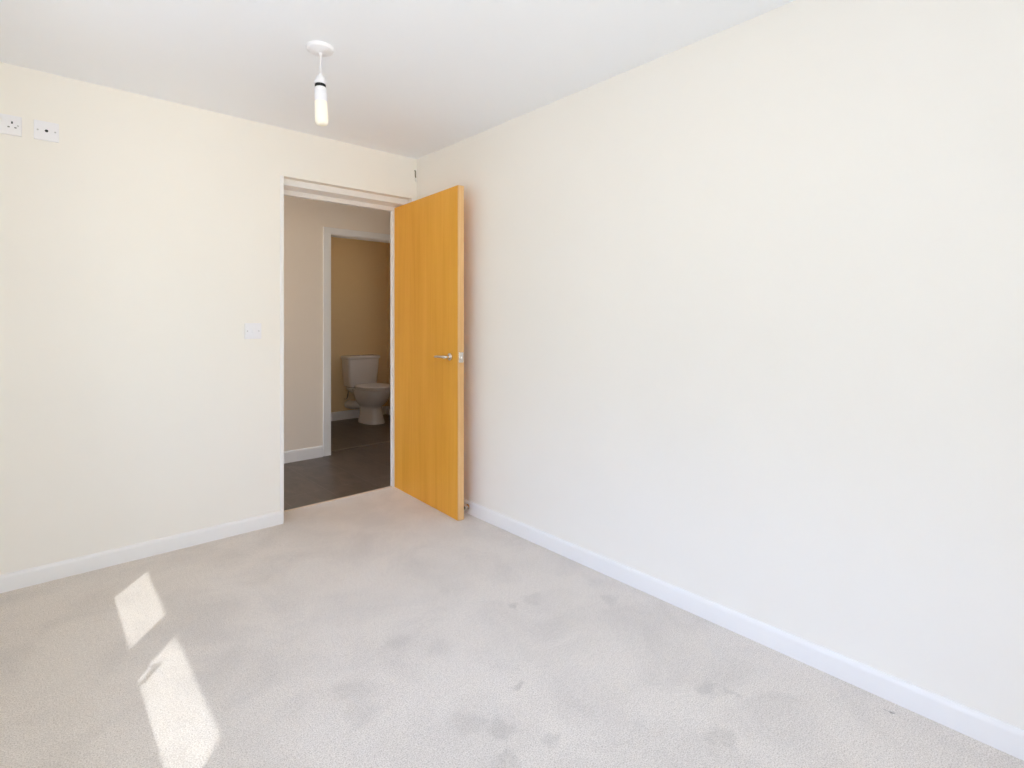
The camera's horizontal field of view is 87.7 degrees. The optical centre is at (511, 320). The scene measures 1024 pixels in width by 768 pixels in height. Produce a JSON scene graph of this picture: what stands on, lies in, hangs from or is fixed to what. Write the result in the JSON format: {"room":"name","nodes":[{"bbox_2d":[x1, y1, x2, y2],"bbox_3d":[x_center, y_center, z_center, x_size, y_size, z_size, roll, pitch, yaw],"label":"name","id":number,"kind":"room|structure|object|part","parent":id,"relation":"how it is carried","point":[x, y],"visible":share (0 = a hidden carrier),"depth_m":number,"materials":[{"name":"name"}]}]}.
{"room":"empty bedroom","nodes":[
{"label":"empty bedroom","id":0,"kind":"room"},
{"bbox_2d":[0,62,416,574],"bbox_3d":[-1.667,0.028,2.958,2.750,2.305,0.210,0,0,-42],"label":"wall","id":1,"kind":"structure","parent":0,"point":[138,247],"depth_m":2.65,"materials":[{"name":"beige paint"}]},
{"bbox_2d":[0,113,21,136],"bbox_3d":[-2.223,-0.857,2.310,0.146,0.086,0.013,0,0,-42],"label":"wall socket","id":2,"kind":"object","parent":1,"relation":"attached to","point":[9,124],"visible":1,"depth_m":2.33,"materials":[{"name":"white plastic"}]},
{"bbox_2d":[34,119,58,142],"bbox_3d":[-2.108,-0.858,2.413,0.086,0.086,0.012,0,0,-42],"label":"socket","id":3,"kind":"object","parent":1,"relation":"attached to","point":[46,131],"visible":1,"depth_m":2.41,"materials":[{"name":"white plastic"}]},
{"bbox_2d":[0,510,282,592],"bbox_3d":[-1.849,1.143,2.644,1.380,0.077,0.015,0,0,-42],"label":"baseboard","id":4,"kind":"structure","parent":1,"relation":"attached to","point":[19,579],"depth_m":2.61,"materials":[{"name":"white paint"}]},
{"bbox_2d":[244,323,260,338],"bbox_3d":[-1.456,0.058,2.997,0.088,0.088,0.014,0,0,-42],"label":"light switch","id":5,"kind":"object","parent":1,"relation":"attached to","point":[251,330],"visible":1,"depth_m":2.99,"materials":[{"name":"white plastic"}]},
{"bbox_2d":[280,175,414,522],"bbox_3d":[-1.083,0.167,3.482,0.906,2.026,0.214,0,0,-42],"label":"door frame","id":6,"kind":"structure","parent":1,"relation":"attached to","point":[292,188],"depth_m":3.44,"materials":[{"name":"white paint"}]},
{"bbox_2d":[394,185,463,520],"bbox_3d":[-0.557,0.190,3.470,0.149,1.978,0.843,0,0,-39],"label":"door","id":7,"kind":"structure","parent":6,"relation":"attached to","point":[429,230],"depth_m":3.39,"materials":[{"name":"orange wood"}]},
{"bbox_3d":[-0.424,0.217,3.223,0.049,0.020,0.123,0,0,-39],"label":"lever","id":8,"kind":"part","parent":7,"relation":"part of","materials":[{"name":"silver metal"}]},
{"bbox_2d":[284,196,389,450],"bbox_3d":[-1.910,0.077,4.487,3.990,2.405,0.120,0,0,-42],"label":"wall","id":9,"kind":"structure","parent":0,"point":[305,220],"depth_m":4.55,"materials":[{"name":"paint"}]},
{"bbox_2d":[284,446,322,463],"bbox_3d":[-2.453,1.133,3.908,2.168,0.097,0.015,0,0,-42],"label":"baseboard","id":10,"kind":"structure","parent":9,"relation":"attached to","point":[317,451],"depth_m":4.51,"materials":[{"name":"white paint"}]},
{"bbox_2d":[323,227,389,455],"bbox_3d":[-1.355,0.181,4.974,0.880,1.998,0.139,0,0,-42],"label":"door frame","id":11,"kind":"structure","parent":9,"relation":"attached to","point":[328,232],"depth_m":4.66,"materials":[{"name":"white paint"}]},
{"bbox_3d":[-1.617,0.208,4.657,0.068,1.943,0.016,0,0,-42],"label":"architrave","id":12,"kind":"part","parent":11,"relation":"part of","materials":[{"name":"white paint"}]},
{"bbox_3d":[-1.314,-0.790,4.928,0.880,0.055,0.016,0,0,-42],"label":"architrave","id":13,"kind":"part","parent":11,"relation":"part of","materials":[{"name":"white paint"}]},
{"bbox_2d":[331,237,386,411],"bbox_3d":[-2.203,0.077,6.300,1.775,2.405,0.120,0,0,-42],"label":"wall","id":14,"kind":"structure","parent":0,"point":[358,267],"depth_m":6.49,"materials":[{"name":"paint"}]},
{"bbox_2d":[331,406,385,420],"bbox_3d":[-2.158,1.131,6.249,1.535,0.102,0.015,0,0,-42],"label":"baseboard","id":15,"kind":"structure","parent":14,"relation":"attached to","point":[349,414],"depth_m":6.40,"materials":[{"name":"white paint"}]},
{"bbox_2d":[331,414,389,449],"bbox_3d":[-1.734,1.231,5.777,1.775,0.098,1.525,0,0,-42],"label":"floor","id":16,"kind":"structure","parent":0,"point":[345,433],"depth_m":5.59,"materials":[{"name":"brown tile"}]},
{"bbox_2d":[341,354,389,424],"bbox_3d":[-1.658,0.795,6.235,0.426,0.769,0.712,0,0,-42],"label":"toilet","id":17,"kind":"object","parent":16,"relation":"on","point":[360,372],"visible":0.99,"depth_m":6.23,"materials":[{"name":"white ceramic"}]},
{"bbox_3d":[-1.817,0.436,6.412,0.426,0.038,0.217,0,0,-42],"label":"cistern lid","id":18,"kind":"part","parent":17,"relation":"part of","materials":[{"name":"white ceramic"}]},
{"bbox_3d":[-1.589,0.756,6.158,0.386,0.026,0.506,0,0,-42],"label":"lid","id":19,"kind":"part","parent":17,"relation":"part of","materials":[{"name":"white"}]},
{"bbox_3d":[-1.587,0.779,6.156,0.380,0.016,0.492,0,0,-42],"label":"seat","id":20,"kind":"part","parent":17,"relation":"part of","materials":[{"name":"white"}]},
{"bbox_2d":[387,243,389,405],"bbox_3d":[-1.071,0.077,6.277,0.120,2.405,1.425,0,0,-42],"label":"wall","id":21,"kind":"structure","parent":0,"point":[388,244],"depth_m":6.73,"materials":[{"name":"paint"}]},
{"bbox_2d":[386,406,389,414],"bbox_3d":[-1.116,1.131,6.227,0.015,0.102,1.410,0,0,-42],"label":"baseboard","id":22,"kind":"structure","parent":21,"relation":"attached to","point":[387,407],"depth_m":6.71,"materials":[{"name":"white paint"}]},
{"bbox_2d":[0,0,794,158],"bbox_3d":[-0.325,-1.185,1.462,2.750,0.120,4.110,0,0,-42],"label":"ceiling","id":23,"kind":"structure","parent":0,"point":[415,79],"depth_m":2.22,"materials":[{"name":"white paint"}]},
{"bbox_2d":[306,41,333,125],"bbox_3d":[-0.789,-0.965,2.194,0.108,0.321,0.108,0,0,-42],"label":"pendant","id":24,"kind":"object","parent":23,"relation":"hanging from","point":[317,48],"visible":1,"depth_m":2.17,"materials":[{"name":"white plastic"}]},
{"bbox_3d":[-0.787,-0.931,2.194,0.051,0.064,0.051,0,0,-42],"label":"light bulb","id":25,"kind":"part","parent":24,"relation":"part of","materials":[{"name":"white glass"}]},
{"bbox_2d":[0,442,1023,767],"bbox_3d":[-0.213,1.230,2.432,4.210,0.100,5.405,0,0,-42],"label":"floor","id":26,"kind":"structure","parent":0,"point":[383,628],"depth_m":1.81,"materials":[{"name":"beige carpet"}]},
{"bbox_2d":[284,486,391,511],"bbox_3d":[-1.136,1.218,3.540,0.858,0.084,0.017,0,0,-42],"label":"threshold","id":27,"kind":"object","parent":26,"relation":"on","point":[388,486],"visible":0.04,"depth_m":3.51,"materials":[{"name":"beige"}]},
{"bbox_2d":[331,441,389,451],"bbox_3d":[-1.401,1.218,5.024,0.732,0.084,0.040,0,0,-42],"label":"threshold","id":28,"kind":"object","parent":26,"relation":"on","point":[384,441],"visible":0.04,"depth_m":4.98,"materials":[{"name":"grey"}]},
{"bbox_2d":[417,0,1023,729],"bbox_3d":[0.644,0.028,2.352,0.120,2.305,3.780,0,0,-42],"label":"wall","id":29,"kind":"structure","parent":0,"point":[744,301],"depth_m":1.89,"materials":[{"name":"beige paint"}]},
{"bbox_2d":[464,499,1023,760],"bbox_3d":[0.554,1.143,2.351,0.015,0.077,3.660,0,0,-42],"label":"baseboard","id":30,"kind":"structure","parent":29,"relation":"attached to","point":[1005,737],"depth_m":1.85,"materials":[{"name":"white paint"}]}
]}

